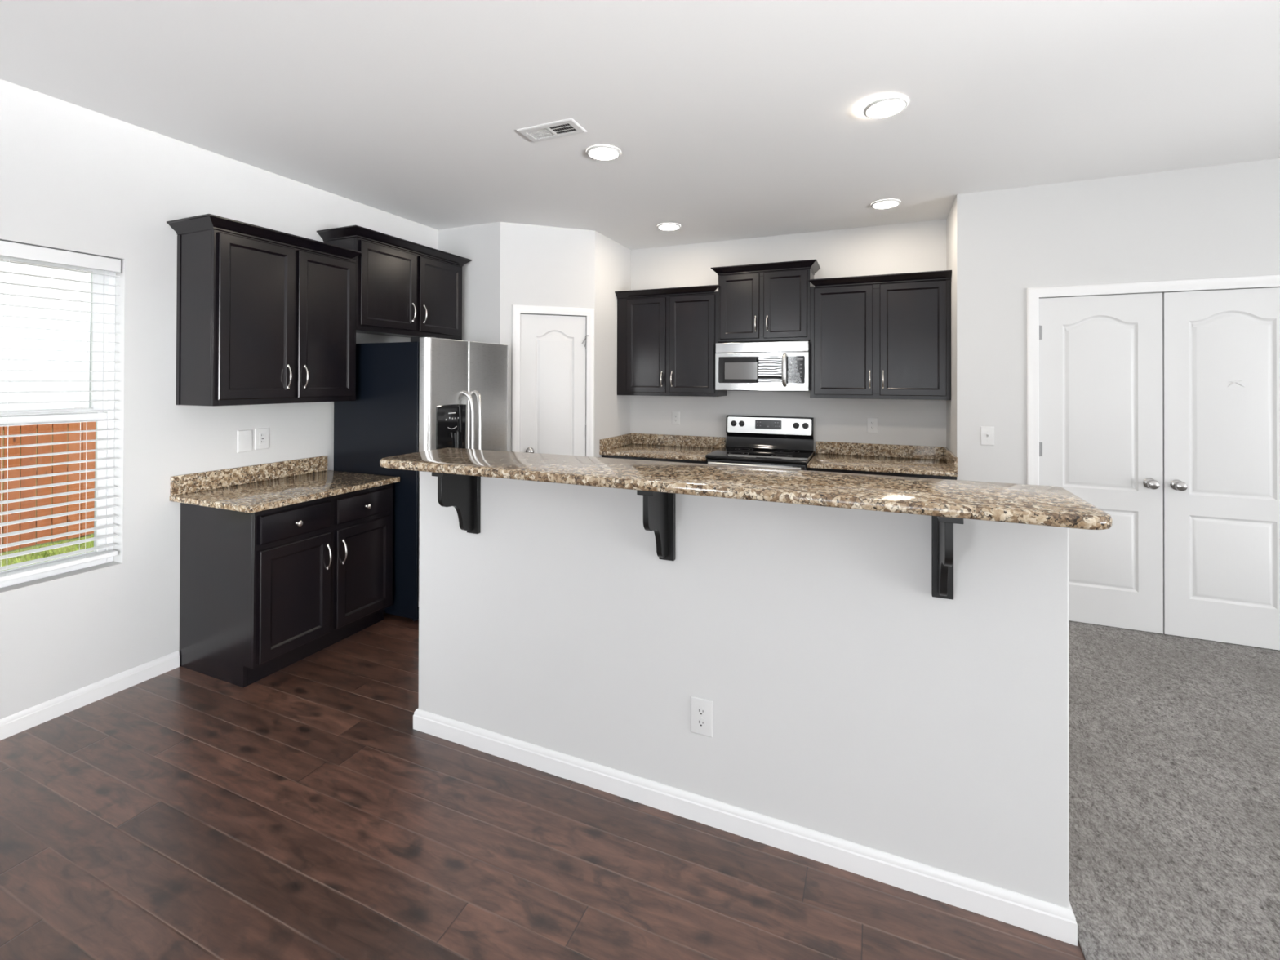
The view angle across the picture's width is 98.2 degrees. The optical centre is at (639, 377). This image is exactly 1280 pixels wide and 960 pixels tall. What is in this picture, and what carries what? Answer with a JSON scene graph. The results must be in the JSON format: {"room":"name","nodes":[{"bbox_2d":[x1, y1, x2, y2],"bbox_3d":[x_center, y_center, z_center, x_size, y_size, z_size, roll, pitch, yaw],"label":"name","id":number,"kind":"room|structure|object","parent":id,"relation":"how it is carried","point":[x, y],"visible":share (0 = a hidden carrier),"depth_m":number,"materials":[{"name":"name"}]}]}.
{"room":"kitchen","nodes":[
{"label":"kitchen","id":0,"kind":"room"},
{"bbox_2d":[0,79,438,719],"bbox_3d":[-3.081,0.127,1.584,0.160,2.765,9.227,0,0,23],"label":"wall","id":1,"kind":"structure","parent":0,"point":[73,178],"depth_m":2.75,"materials":[{"name":"white paint"}]},
{"bbox_2d":[0,255,115,587],"bbox_3d":[-2.808,0.161,2.314,0.082,1.489,0.945,0,0,23],"label":"window","id":2,"kind":"structure","parent":1,"relation":"in","point":[98,298],"depth_m":2.70,"materials":[{"name":"white plastic"}]},
{"bbox_2d":[0,240,120,582],"bbox_3d":[-2.736,0.143,2.287,0.060,1.438,0.927,0,0,23],"label":"window blind","id":3,"kind":"object","parent":2,"relation":"attached to","point":[8,249],"visible":1,"depth_m":2.50,"materials":[{"name":"white plastic"}]},
{"bbox_2d":[0,650,179,740],"bbox_3d":[-3.585,1.460,0.179,0.014,0.083,5.942,0,0,23],"label":"baseboard","id":4,"kind":"structure","parent":1,"relation":"attached to","point":[13,724],"depth_m":2.56,"materials":[{"name":"white paint"}]},
{"bbox_2d":[237,429,252,453],"bbox_3d":[-2.294,0.369,3.222,0.007,0.126,0.082,0,0,23],"label":"blank plate","id":5,"kind":"object","parent":1,"relation":"attached to","point":[244,437],"visible":1,"depth_m":3.22,"materials":[{"name":"white plastic"}]},
{"bbox_2d":[169,455,327,495],"bbox_3d":[-2.260,0.566,3.285,0.020,0.099,0.885,0,0,23],"label":"backsplash","id":6,"kind":"structure","parent":1,"relation":"attached to","point":[209,480],"depth_m":3.20,"materials":[{"name":"stone"}]},
{"bbox_2d":[254,427,269,449],"bbox_3d":[-2.255,0.365,3.312,0.010,0.126,0.082,0,0,23],"label":"wall outlet","id":7,"kind":"object","parent":1,"relation":"attached to","point":[261,434],"visible":1,"depth_m":3.31,"materials":[{"name":"white plastic"}]},
{"bbox_2d":[259,432,265,444],"bbox_3d":[-2.253,0.365,3.311,0.003,0.066,0.033,0,0,23],"label":"receptacle","id":8,"kind":"object","parent":7,"relation":"attached to","point":[262,435],"depth_m":3.31,"materials":[{"name":"grey plastic"}]},
{"bbox_2d":[166,213,362,406],"bbox_3d":[-2.112,-0.328,3.203,0.359,0.951,0.888,0,0,23],"label":"upper cabinet","id":9,"kind":"object","parent":1,"relation":"attached to","point":[264,315],"visible":1,"depth_m":2.99,"materials":[{"name":"brown wood"}]},
{"bbox_2d":[316,225,471,340],"bbox_3d":[-1.744,-0.629,4.067,0.359,0.657,1.093,0,0,23],"label":"upper cabinet","id":10,"kind":"object","parent":1,"relation":"attached to","point":[404,288],"visible":0.9,"depth_m":3.90,"materials":[{"name":"brown wood"}]},
{"bbox_2d":[438,222,631,457],"bbox_3d":[-0.808,0.150,4.785,1.743,2.765,0.589,0,0,-23],"label":"wall","id":11,"kind":"structure","parent":0,"point":[511,264],"depth_m":4.54,"materials":[{"name":"white paint"}]},
{"bbox_2d":[511,304,594,457],"bbox_3d":[-0.704,0.476,4.525,0.672,2.110,0.018,0,0,-19],"label":"trim","id":12,"kind":"structure","parent":11,"relation":"attached to","point":[517,310],"depth_m":4.51,"materials":[{"name":"white paint"}]},
{"bbox_2d":[520,314,588,456],"bbox_3d":[-0.693,0.505,4.527,0.559,2.028,0.103,0,0,-19],"label":"door","id":13,"kind":"structure","parent":11,"relation":"in","point":[553,348],"depth_m":4.54,"materials":[{"name":"white paint"}]},
{"bbox_2d":[600,432,631,451],"bbox_3d":[-0.209,0.581,5.023,0.020,0.099,0.644,0,0,23],"label":"backsplash","id":14,"kind":"structure","parent":11,"relation":"attached to","point":[615,442],"depth_m":4.96,"materials":[{"name":"stone"}]},
{"bbox_2d":[0,612,1084,959],"bbox_3d":[-1.268,1.562,0.892,4.040,0.100,9.387,0,0,23],"label":"floor","id":15,"kind":"structure","parent":0,"point":[299,811],"depth_m":1.76,"materials":[{"name":"brown wood"}]},
{"bbox_2d":[179,483,393,687],"bbox_3d":[-1.960,1.085,3.182,0.657,0.873,0.841,0,0,23],"label":"base cabinet","id":16,"kind":"object","parent":15,"relation":"on","point":[262,593],"visible":0.95,"depth_m":2.87,"materials":[{"name":"brown wood"}]},
{"bbox_2d":[169,470,399,513],"bbox_3d":[-1.968,0.631,3.167,0.649,0.031,0.902,0,0,23],"label":"countertop","id":17,"kind":"structure","parent":16,"relation":"on","point":[253,497],"depth_m":3.02,"materials":[{"name":"stone"}]},
{"bbox_2d":[333,336,507,621],"bbox_3d":[-1.480,0.637,3.913,0.885,1.778,0.828,0,0,23],"label":"refrigerator","id":18,"kind":"object","parent":15,"relation":"on","point":[423,393],"visible":0.54,"depth_m":3.54,"materials":[{"name":"silver"}]},
{"bbox_2d":[601,454,706,463],"bbox_3d":[0.209,1.099,4.837,0.934,0.873,0.657,0,0,23],"label":"base cabinet","id":19,"kind":"object","parent":15,"relation":"on","point":[602,455],"visible":0.02,"depth_m":4.58,"materials":[{"name":"brown wood"}]},
{"bbox_2d":[599,443,719,461],"bbox_3d":[0.211,0.646,4.842,0.936,0.031,0.647,0,0,23],"label":"countertop","id":20,"kind":"structure","parent":19,"relation":"on","point":[660,451],"depth_m":4.70,"materials":[{"name":"stone"}]},
{"bbox_2d":[705,414,814,470],"bbox_3d":[0.981,0.924,4.472,0.763,1.183,0.713,0,0,23],"label":"stove","id":21,"kind":"object","parent":15,"relation":"on","point":[785,442],"visible":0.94,"depth_m":4.66,"materials":[{"name":"silver"}]},
{"bbox_2d":[705,446,814,463],"bbox_3d":[0.983,0.620,4.477,0.763,0.026,0.618,0,0,23],"label":"cooktop","id":22,"kind":"object","parent":21,"relation":"in","point":[745,455],"depth_m":4.34,"materials":[{"name":"grey glass"}]},
{"bbox_2d":[706,454,814,470],"bbox_3d":[0.979,1.075,4.468,0.755,0.882,0.707,0,0,23],"label":"oven","id":23,"kind":"object","parent":21,"relation":"in","point":[711,460],"depth_m":4.18,"materials":[{"name":"silver metal"}]},
{"bbox_2d":[808,467,956,479],"bbox_3d":[1.790,1.101,4.165,0.962,0.873,0.657,0,0,23],"label":"base cabinet","id":24,"kind":"object","parent":15,"relation":"on","point":[809,468],"visible":0.02,"depth_m":3.90,"materials":[{"name":"brown wood"}]},
{"bbox_2d":[807,453,957,476],"bbox_3d":[1.793,0.647,4.170,0.963,0.031,0.647,0,0,23],"label":"countertop","id":25,"kind":"structure","parent":24,"relation":"on","point":[831,461],"depth_m":4.03,"materials":[{"name":"stone"}]},
{"bbox_2d":[0,0,1279,249],"bbox_3d":[2.112,-1.320,-0.433,11.295,0.140,9.560,0,0,23],"label":"ceiling","id":26,"kind":"structure","parent":0,"point":[726,119],"depth_m":2.41,"materials":[{"name":"white paint"}]},
{"bbox_2d":[516,118,586,142],"bbox_3d":[-0.442,-1.234,2.785,0.316,0.016,0.150,0,0,23],"label":"ceiling vent","id":27,"kind":"object","parent":26,"relation":"in","point":[569,126],"visible":1,"depth_m":2.78,"materials":[{"name":"white plastic"}]},
{"bbox_2d":[586,145,621,159],"bbox_3d":[-0.200,-1.231,3.050,0.191,0.016,0.191,0,0,23],"label":"recessed light","id":28,"kind":"object","parent":26,"relation":"in","point":[596,152],"visible":1,"depth_m":3.02,"materials":[{"name":"white plastic"}]},
{"bbox_2d":[657,222,680,230],"bbox_3d":[0.236,-1.223,4.515,0.191,0.016,0.191,0,0,23],"label":"recessed light","id":29,"kind":"object","parent":26,"relation":"in","point":[667,226],"visible":1,"depth_m":4.48,"materials":[{"name":"white plastic"}]},
{"bbox_2d":[862,95,908,118],"bbox_3d":[1.118,-1.226,2.526,0.190,0.022,0.190,0,0,37],"label":"recessed light","id":30,"kind":"object","parent":26,"relation":"in","point":[888,106],"visible":1,"depth_m":2.50,"materials":[{"name":"white plastic"}]},
{"bbox_2d":[871,199,900,208],"bbox_3d":[1.736,-1.221,3.917,0.191,0.016,0.191,0,0,23],"label":"recessed light","id":31,"kind":"object","parent":26,"relation":"in","point":[886,203],"visible":1,"depth_m":3.89,"materials":[{"name":"white plastic"}]},
{"bbox_2d":[418,471,1068,907],"bbox_3d":[0.126,0.940,2.014,2.311,1.163,0.125,0,0,23],"label":"wall","id":32,"kind":"structure","parent":0,"point":[854,702],"depth_m":1.80,"materials":[{"name":"white paint"}]},
{"bbox_2d":[431,472,480,533],"bbox_3d":[-0.723,0.498,2.192,0.055,0.282,0.218,0,0,23],"label":"corbel","id":33,"kind":"object","parent":32,"relation":"attached to","point":[462,492],"visible":0.78,"depth_m":2.22,"materials":[{"name":"black paint"}]},
{"bbox_2d":[636,489,675,560],"bbox_3d":[0.057,0.498,1.860,0.055,0.282,0.218,0,0,23],"label":"corbel","id":34,"kind":"object","parent":32,"relation":"attached to","point":[659,508],"visible":0.71,"depth_m":1.89,"materials":[{"name":"black paint"}]},
{"bbox_2d":[690,695,712,737],"bbox_3d":[0.211,1.165,1.905,0.078,0.124,0.008,0,0,23],"label":"wall outlet","id":35,"kind":"object","parent":32,"relation":"attached to","point":[701,708],"visible":1,"depth_m":1.90,"materials":[{"name":"white plastic"}]},
{"bbox_2d":[696,718,706,727],"bbox_3d":[0.210,1.184,1.902,0.033,0.027,0.002,0,0,23],"label":"receptacle","id":36,"kind":"object","parent":35,"relation":"attached to","point":[700,722],"depth_m":1.90,"materials":[{"name":"white plastic"}]},
{"bbox_2d":[696,706,706,715],"bbox_3d":[0.210,1.145,1.902,0.033,0.027,0.002,0,0,23],"label":"receptacle","id":37,"kind":"object","parent":35,"relation":"attached to","point":[700,711],"depth_m":1.90,"materials":[{"name":"white plastic"}]},
{"bbox_2d":[413,707,1077,946],"bbox_3d":[0.121,1.480,2.005,2.339,0.083,0.139,0,0,23],"label":"baseboard","id":38,"kind":"structure","parent":32,"relation":"attached to","point":[1036,915],"depth_m":1.79,"materials":[{"name":"white paint"}]},
{"bbox_2d":[379,447,1112,529],"bbox_3d":[0.103,0.341,1.928,2.354,0.033,0.427,0,0,23],"label":"bar","id":39,"kind":"object","parent":32,"relation":"on","point":[1022,504],"visible":1,"depth_m":1.69,"materials":[{"name":"stone"}]},
{"bbox_2d":[931,515,963,599],"bbox_3d":[0.843,0.499,1.526,0.055,0.282,0.218,0,0,23],"label":"corbel","id":40,"kind":"object","parent":32,"relation":"attached to","point":[942,527],"visible":0.7,"depth_m":1.56,"materials":[{"name":"black paint"}]},
{"bbox_2d":[630,218,946,453],"bbox_3d":[0.593,0.156,5.122,4.155,2.765,0.160,0,0,23],"label":"wall","id":41,"kind":"structure","parent":0,"point":[921,246],"depth_m":4.66,"materials":[{"name":"white paint"}]},
{"bbox_2d":[614,284,726,396],"bbox_3d":[0.280,-0.305,4.978,0.952,0.937,0.359,0,0,23],"label":"upper cabinet","id":42,"kind":"object","parent":41,"relation":"attached to","point":[667,338],"visible":0.97,"depth_m":4.85,"materials":[{"name":"brown wood"}]},
{"bbox_2d":[671,411,679,425],"bbox_3d":[0.333,0.379,5.140,0.078,0.124,0.008,0,0,23],"label":"wall outlet","id":43,"kind":"object","parent":41,"relation":"attached to","point":[675,415],"visible":1,"depth_m":5.14,"materials":[{"name":"white plastic"}]},
{"bbox_2d":[631,433,725,448],"bbox_3d":[0.344,0.583,5.127,0.915,0.099,0.020,0,0,23],"label":"backsplash","id":44,"kind":"structure","parent":41,"relation":"attached to","point":[637,438],"depth_m":5.11,"materials":[{"name":"stone"}]},
{"bbox_2d":[711,259,820,342],"bbox_3d":[1.053,-0.609,4.651,0.849,0.623,0.359,0,0,23],"label":"upper cabinet","id":45,"kind":"object","parent":41,"relation":"attached to","point":[767,302],"visible":0.96,"depth_m":4.51,"materials":[{"name":"brown wood"}]},
{"bbox_2d":[715,341,809,391],"bbox_3d":[1.031,-0.086,4.601,0.742,0.394,0.458,0,0,23],"label":"microwave","id":46,"kind":"object","parent":45,"relation":"attached to","point":[780,366],"visible":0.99,"depth_m":4.44,"materials":[{"name":"silver metal"}]},
{"bbox_2d":[866,417,877,433],"bbox_3d":[1.878,0.387,4.483,0.078,0.124,0.008,0,0,23],"label":"wall outlet","id":47,"kind":"object","parent":41,"relation":"attached to","point":[872,423],"visible":1,"depth_m":4.48,"materials":[{"name":"white plastic"}]},
{"bbox_2d":[815,440,943,459],"bbox_3d":[1.906,0.584,4.463,0.942,0.099,0.020,0,0,23],"label":"backsplash","id":48,"kind":"structure","parent":41,"relation":"attached to","point":[823,447],"depth_m":4.44,"materials":[{"name":"stone"}]},
{"bbox_2d":[808,270,951,399],"bbox_3d":[1.841,-0.301,4.314,0.988,0.931,0.359,0,0,23],"label":"upper cabinet","id":49,"kind":"object","parent":41,"relation":"attached to","point":[883,336],"visible":1,"depth_m":4.17,"materials":[{"name":"brown wood"}]},
{"bbox_2d":[946,158,1279,484],"bbox_3d":[5.561,0.158,2.728,7.098,2.765,0.860,0,0,23],"label":"wall","id":50,"kind":"structure","parent":0,"point":[1218,221],"depth_m":3.52,"materials":[{"name":"white paint"}]},
{"bbox_2d":[943,446,957,471],"bbox_3d":[2.228,0.583,3.987,0.020,0.099,0.644,0,0,23],"label":"backsplash","id":51,"kind":"structure","parent":50,"relation":"attached to","point":[949,457],"depth_m":3.87,"materials":[{"name":"stone"}]},
{"bbox_2d":[980,426,994,445],"bbox_3d":[2.283,0.385,3.642,0.078,0.122,0.020,0,0,23],"label":"light switch","id":52,"kind":"object","parent":50,"relation":"attached to","point":[987,433],"visible":1,"depth_m":3.65,"materials":[{"name":"white plastic"}]},
{"bbox_2d":[1039,293,1163,633],"bbox_3d":[2.822,0.509,3.409,0.620,2.030,0.103,0,0,23],"label":"door","id":53,"kind":"structure","parent":50,"relation":"in","point":[1101,439],"depth_m":3.40,"materials":[{"name":"white paint"}]},
{"bbox_2d":[1026,275,1279,484],"bbox_3d":[3.111,0.481,3.290,1.366,2.110,0.018,0,0,23],"label":"trim","id":54,"kind":"structure","parent":50,"relation":"attached to","point":[1033,294],"depth_m":3.52,"materials":[{"name":"white paint"}]},
{"bbox_2d":[1162,287,1279,650],"bbox_3d":[3.396,0.509,3.165,0.613,2.030,0.103,0,0,23],"label":"door","id":55,"kind":"structure","parent":50,"relation":"in","point":[1221,348],"depth_m":3.20,"materials":[{"name":"white paint"}]},
{"bbox_2d":[1068,620,1279,959],"bbox_3d":[3.963,1.562,-1.238,7.255,0.108,9.560,0,0,23],"label":"floor","id":56,"kind":"structure","parent":0,"point":[1174,741],"depth_m":2.01,"materials":[{"name":"grey carpet"}]},
{"label":"outside","id":57,"kind":"structure","parent":0,"visible":0},
{"bbox_2d":[0,436,93,571],"bbox_3d":[-18.092,2.026,13.110,36.445,0.100,70.000,0,0,23],"label":"ground","id":58,"kind":"structure","parent":57,"point":[25,548],"depth_m":6.39,"materials":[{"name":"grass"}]},
{"bbox_2d":[0,407,95,552],"bbox_3d":[-6.908,1.177,6.949,0.150,1.600,5.800,0,0,23],"label":"wooden fence","id":59,"kind":"object","parent":58,"relation":"on","point":[51,428],"visible":0.15,"depth_m":6.54,"materials":[{"name":"brown wood"}]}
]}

